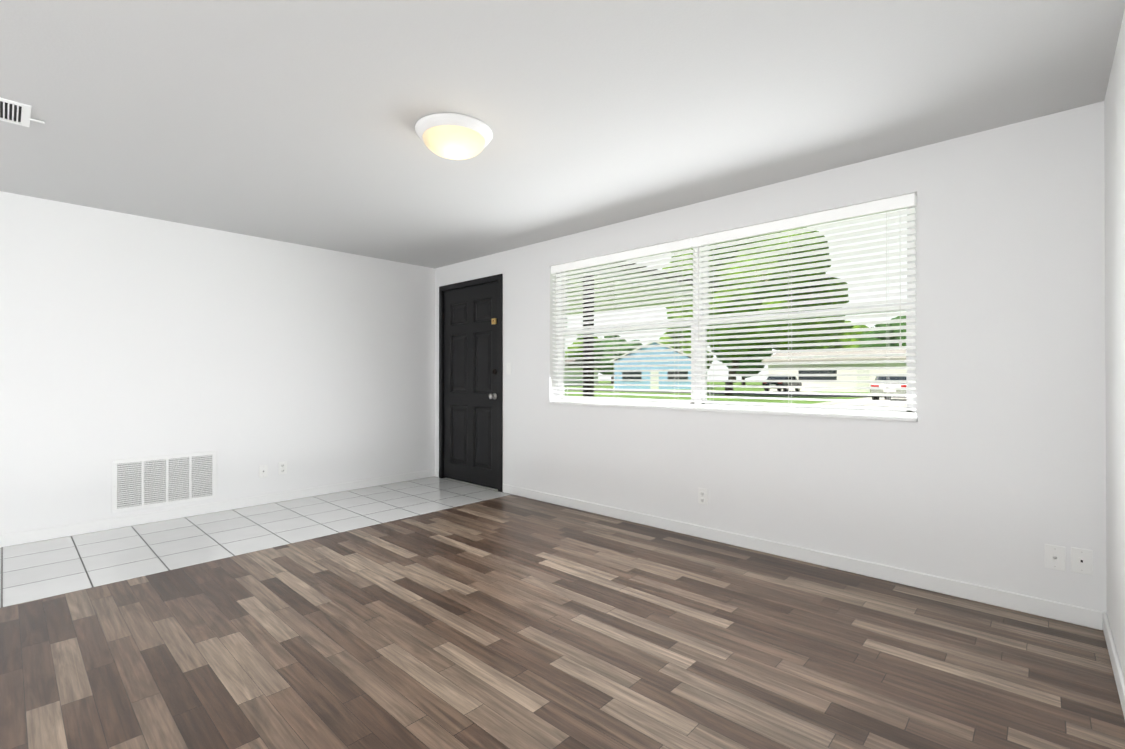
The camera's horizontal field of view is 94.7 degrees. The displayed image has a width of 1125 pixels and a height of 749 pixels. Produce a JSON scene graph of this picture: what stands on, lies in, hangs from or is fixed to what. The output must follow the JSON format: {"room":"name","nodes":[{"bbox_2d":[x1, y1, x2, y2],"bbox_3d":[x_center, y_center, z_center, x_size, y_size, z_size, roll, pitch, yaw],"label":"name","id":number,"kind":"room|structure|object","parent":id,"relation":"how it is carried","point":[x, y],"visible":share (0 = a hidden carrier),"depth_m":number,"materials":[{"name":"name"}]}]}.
{"room":"empty living room","nodes":[
{"label":"empty living room","id":0,"kind":"room"},
{"bbox_2d":[0,191,434,534],"bbox_3d":[-3.874,-0.006,3.625,0.200,2.485,6.800,0,0,43],"label":"wall","id":1,"kind":"structure","parent":0,"point":[125,336],"depth_m":4.34,"materials":[{"name":"white paint"}]},
{"bbox_2d":[112,451,216,512],"bbox_3d":[-3.198,0.856,4.193,0.014,0.405,0.680,0,0,43],"label":"air vent","id":2,"kind":"object","parent":1,"relation":"in","point":[148,482],"visible":1,"depth_m":4.17,"materials":[{"name":"white metal"}]},
{"bbox_2d":[0,469,434,547],"bbox_3d":[-3.728,1.133,3.621,0.012,0.085,6.600,0,0,43],"label":"baseboard","id":3,"kind":"structure","parent":1,"relation":"attached to","point":[18,538],"depth_m":4.30,"materials":[{"name":"white wood"}]},
{"bbox_2d":[259,465,267,477],"bbox_3d":[-2.720,0.881,4.713,0.008,0.116,0.072,0,0,43],"label":"electrical outlet","id":4,"kind":"object","parent":1,"relation":"attached to","point":[263,471],"visible":1,"depth_m":4.71,"materials":[{"name":"white plastic"}]},
{"bbox_2d":[278,461,286,474],"bbox_3d":[-2.610,0.872,4.832,0.007,0.116,0.072,0,0,43],"label":"electrical outlet","id":5,"kind":"object","parent":1,"relation":"attached to","point":[282,467],"visible":1,"depth_m":4.83,"materials":[{"name":"white plastic"}]},
{"bbox_2d":[0,476,511,607],"bbox_3d":[-3.232,1.204,3.161,1.365,0.060,6.600,0,0,43],"label":"floor","id":6,"kind":"structure","parent":0,"point":[33,571],"depth_m":3.76,"materials":[{"name":"tile"}]},
{"bbox_2d":[445,478,497,490],"bbox_3d":[-0.940,1.215,5.672,1.021,0.060,0.200,0,0,43],"label":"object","id":7,"kind":"structure","parent":0,"point":[472,484],"depth_m":5.58,"materials":[{"name":"grey concrete"}]},
{"bbox_2d":[0,494,1124,748],"bbox_3d":[-1.245,1.196,1.321,4.052,0.060,6.600,0,0,43],"label":"floor","id":8,"kind":"structure","parent":0,"point":[512,622],"depth_m":2.17,"materials":[{"name":"brown wood"}]},
{"bbox_2d":[0,0,1124,268],"bbox_3d":[-1.746,-1.317,1.796,5.817,0.120,7.000,0,0,43],"label":"ceiling","id":9,"kind":"structure","parent":0,"point":[288,120],"depth_m":2.36,"materials":[{"name":"grey paint"}]},
{"bbox_2d":[0,97,44,126],"bbox_3d":[-2.641,-1.248,2.453,0.290,0.012,0.270,0,0,43],"label":"ceiling vent","id":10,"kind":"object","parent":9,"relation":"in","point":[15,112],"visible":0.98,"depth_m":2.48,"materials":[{"name":"white metal"}]},
{"bbox_2d":[415,113,492,159],"bbox_3d":[-0.558,-1.184,2.678,0.394,0.138,0.394,0,0,43],"label":"ceiling light","id":11,"kind":"object","parent":9,"relation":"attached to","point":[454,136],"visible":1,"depth_m":2.57,"materials":[{"name":"white glass"}]},
{"bbox_2d":[435,101,1106,612],"bbox_3d":[0.565,-0.004,4.284,5.817,2.485,0.200,0,0,43],"label":"wall","id":12,"kind":"structure","parent":0,"point":[989,469],"depth_m":2.80,"materials":[{"name":"white paint"}]},
{"bbox_2d":[435,469,438,476],"bbox_3d":[-1.454,1.144,6.005,0.085,0.085,0.012,0,0,43],"label":"baseboard","id":13,"kind":"structure","parent":12,"relation":"attached to","point":[436,473],"depth_m":6.00,"materials":[{"name":"white wood"}]},
{"bbox_2d":[443,282,497,488],"bbox_3d":[-1.013,0.112,5.605,0.984,2.123,0.113,0,0,43],"label":"door","id":14,"kind":"structure","parent":12,"relation":"in","point":[470,382],"depth_m":5.59,"materials":[{"name":"black paint"}]},
{"bbox_2d":[439,274,502,491],"bbox_3d":[-0.949,0.085,5.668,1.105,2.200,0.206,0,0,43],"label":"door frame","id":15,"kind":"structure","parent":12,"relation":"attached to","point":[498,278],"depth_m":5.43,"materials":[{"name":"black paint"}]},
{"bbox_2d":[506,363,510,374],"bbox_3d":[-0.539,-0.057,5.158,0.072,0.116,0.016,0,0,43],"label":"light switch","id":16,"kind":"object","parent":12,"relation":"attached to","point":[508,368],"visible":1,"depth_m":5.16,"materials":[{"name":"white plastic"}]},
{"bbox_2d":[698,488,706,504],"bbox_3d":[1.009,0.876,3.727,0.072,0.116,0.007,0,0,43],"label":"electrical outlet","id":17,"kind":"object","parent":12,"relation":"attached to","point":[702,495],"visible":1,"depth_m":3.73,"materials":[{"name":"white plastic"}]},
{"bbox_2d":[549,205,917,421],"bbox_3d":[0.971,-0.370,3.876,2.828,1.273,0.187,0,0,43],"label":"window unit","id":18,"kind":"structure","parent":12,"relation":"in","point":[915,392],"depth_m":3.60,"materials":[{"name":"white"}]},
{"bbox_2d":[551,238,694,406],"bbox_3d":[0.439,-0.379,4.314,1.429,1.246,0.080,0,0,43],"label":"window blinds","id":19,"kind":"object","parent":18,"relation":"attached to","point":[648,251],"visible":0.92,"depth_m":4.23,"materials":[{"name":"white plastic"}]},
{"bbox_2d":[692,193,916,416],"bbox_3d":[1.471,-0.383,3.358,1.369,1.246,0.080,0,0,43],"label":"window blinds","id":20,"kind":"object","parent":18,"relation":"attached to","point":[893,203],"visible":1,"depth_m":3.27,"materials":[{"name":"white plastic"}]},
{"bbox_2d":[503,484,1102,629],"bbox_3d":[0.935,1.134,3.792,4.187,0.085,0.012,0,0,43],"label":"baseboard","id":21,"kind":"structure","parent":12,"relation":"attached to","point":[1081,616],"depth_m":3.04,"materials":[{"name":"white wood"}]},
{"bbox_2d":[1045,544,1065,570],"bbox_3d":[2.354,0.876,2.476,0.072,0.116,0.014,0,0,43],"label":"outlet","id":22,"kind":"object","parent":12,"relation":"attached to","point":[1055,557],"visible":1,"depth_m":2.48,"materials":[{"name":"white plastic"}]},
{"bbox_2d":[1071,547,1092,574],"bbox_3d":[2.422,0.871,2.417,0.072,0.116,0.008,0,0,43],"label":"outlet","id":23,"kind":"object","parent":12,"relation":"attached to","point":[1082,561],"visible":1,"depth_m":2.42,"materials":[{"name":"white plastic"}]},
{"bbox_2d":[1104,10,1124,678],"bbox_3d":[0.247,-0.024,-0.192,0.200,2.485,6.800,0,0,43],"label":"wall","id":24,"kind":"structure","parent":0,"point":[1114,128],"depth_m":2.04,"materials":[{"name":"white paint"}]},
{"bbox_2d":[1103,612,1124,718],"bbox_3d":[0.237,1.117,-0.052,0.012,0.085,6.600,0,0,43],"label":"baseboard","id":25,"kind":"structure","parent":24,"relation":"attached to","point":[1116,665],"depth_m":1.99,"materials":[{"name":"white wood"}]},
{"label":"outside","id":26,"kind":"structure","parent":0,"visible":0},
{"bbox_2d":[565,381,869,403],"bbox_3d":[57.493,1.777,69.725,280.000,0.300,173.200,0,0,43],"label":"ground","id":27,"kind":"structure","parent":26,"point":[732,399],"depth_m":36.41,"materials":[{"name":"green plant"}]},
{"bbox_2d":[565,359,599,385],"bbox_3d":[-2.607,-0.383,78.429,14.900,4.100,8.900,0,0,43],"label":"house","id":28,"kind":"structure","parent":27,"relation":"on","point":[580,373],"depth_m":72.92,"materials":[{"name":"white paint"}]},
{"bbox_2d":[565,335,600,372],"bbox_3d":[4.897,-3.224,100.594,10.487,10.009,10.358,0,0,43],"label":"tree","id":29,"kind":"object","parent":27,"relation":"on","point":[571,356],"depth_m":97.48,"materials":[{"name":"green plant"}]},
{"bbox_2d":[594,335,641,383],"bbox_3d":[9.289,-2.852,93.235,11.893,9.198,10.951,0,0,43],"label":"tree","id":30,"kind":"object","parent":27,"relation":"on","point":[611,350],"depth_m":89.83,"materials":[{"name":"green plant"}]},
{"bbox_2d":[610,342,690,388],"bbox_3d":[11.145,-1.027,60.090,9.600,5.220,9.550,0,0,16],"label":"house","id":31,"kind":"structure","parent":27,"relation":"on","point":[649,368],"depth_m":55.67,"materials":[{"name":"blue"}]},
{"bbox_2d":[659,328,712,368],"bbox_3d":[18.184,-3.181,83.095,11.790,9.763,12.765,0,0,43],"label":"tree","id":32,"kind":"object","parent":27,"relation":"on","point":[684,347],"depth_m":80.00,"materials":[{"name":"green plant"}]},
{"bbox_2d":[565,389,905,397],"bbox_3d":[23.543,1.450,33.072,280.000,0.020,6.000,0,0,43],"label":"road","id":33,"kind":"structure","parent":27,"relation":"on","point":[742,393],"depth_m":38.27,"materials":[{"name":"grey asphalt"}]},
{"bbox_2d":[710,346,772,384],"bbox_3d":[26.823,-3.653,76.284,10.356,10.644,10.877,0,0,43],"label":"tree","id":34,"kind":"object","parent":27,"relation":"on","point":[747,361],"depth_m":74.83,"materials":[{"name":"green plant"}]},
{"bbox_2d":[662,227,848,394],"bbox_3d":[12.774,-4.454,36.888,13.520,11.899,12.500,0,0,43],"label":"trees","id":35,"kind":"object","parent":27,"relation":"on","point":[778,325],"depth_m":32.56,"materials":[{"name":"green plant"}]},
{"bbox_2d":[762,349,905,391],"bbox_3d":[30.078,-0.455,46.111,20.900,3.950,9.900,0,0,43],"label":"house","id":36,"kind":"structure","parent":27,"relation":"on","point":[840,371],"depth_m":45.72,"materials":[{"name":"white paint"}]},
{"bbox_2d":[770,390,905,406],"bbox_3d":[9.209,1.486,41.510,36.500,0.025,25.900,0,0,43],"label":"driveway","id":37,"kind":"structure","parent":27,"relation":"on","point":[867,403],"depth_m":25.96,"materials":[{"name":"grey concrete"}]},
{"bbox_2d":[762,376,801,391],"bbox_3d":[19.250,0.772,45.364,1.810,1.429,4.572,0,0,43],"label":"car","id":38,"kind":"object","parent":37,"relation":"on","point":[781,383],"depth_m":44.30,"materials":[{"name":"grey paint"}]},
{"bbox_2d":[870,376,905,399],"bbox_3d":[17.941,0.691,27.631,1.810,1.429,4.572,0,0,43],"label":"car","id":39,"kind":"object","parent":37,"relation":"on","point":[875,391],"depth_m":26.36,"materials":[{"name":"grey paint"}]},
{"bbox_2d":[816,321,872,348],"bbox_3d":[35.710,-2.986,68.666,12.183,9.240,13.642,0,0,43],"label":"tree","id":40,"kind":"object","parent":27,"relation":"on","point":[843,334],"depth_m":64.93,"materials":[{"name":"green plant"}]},
{"bbox_2d":[856,316,905,347],"bbox_3d":[41.495,-3.028,63.945,11.000,9.282,11.358,0,0,43],"label":"tree","id":41,"kind":"object","parent":27,"relation":"on","point":[885,338],"depth_m":61.16,"materials":[{"name":"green plant"}]},
{"bbox_3d":[-0.301,1.297,8.285,3.900,0.100,4.498,0,0,43],"label":"ground","id":42,"kind":"structure","parent":27,"relation":"on","visible":0},
{"bbox_2d":[583,275,593,396],"bbox_3d":[0.321,0.004,6.418,0.160,2.470,0.160,0,0,43],"label":"porch post","id":43,"kind":"object","parent":42,"relation":"on","point":[588,373],"depth_m":6.32,"materials":[{"name":"white wood"}]},
{"bbox_2d":[568,261,717,314],"bbox_3d":[-0.353,-1.343,8.345,3.960,0.240,4.498,0,0,43],"label":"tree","id":44,"kind":"structure","parent":43,"relation":"on","point":[630,288],"depth_m":7.75,"materials":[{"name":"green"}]}
]}

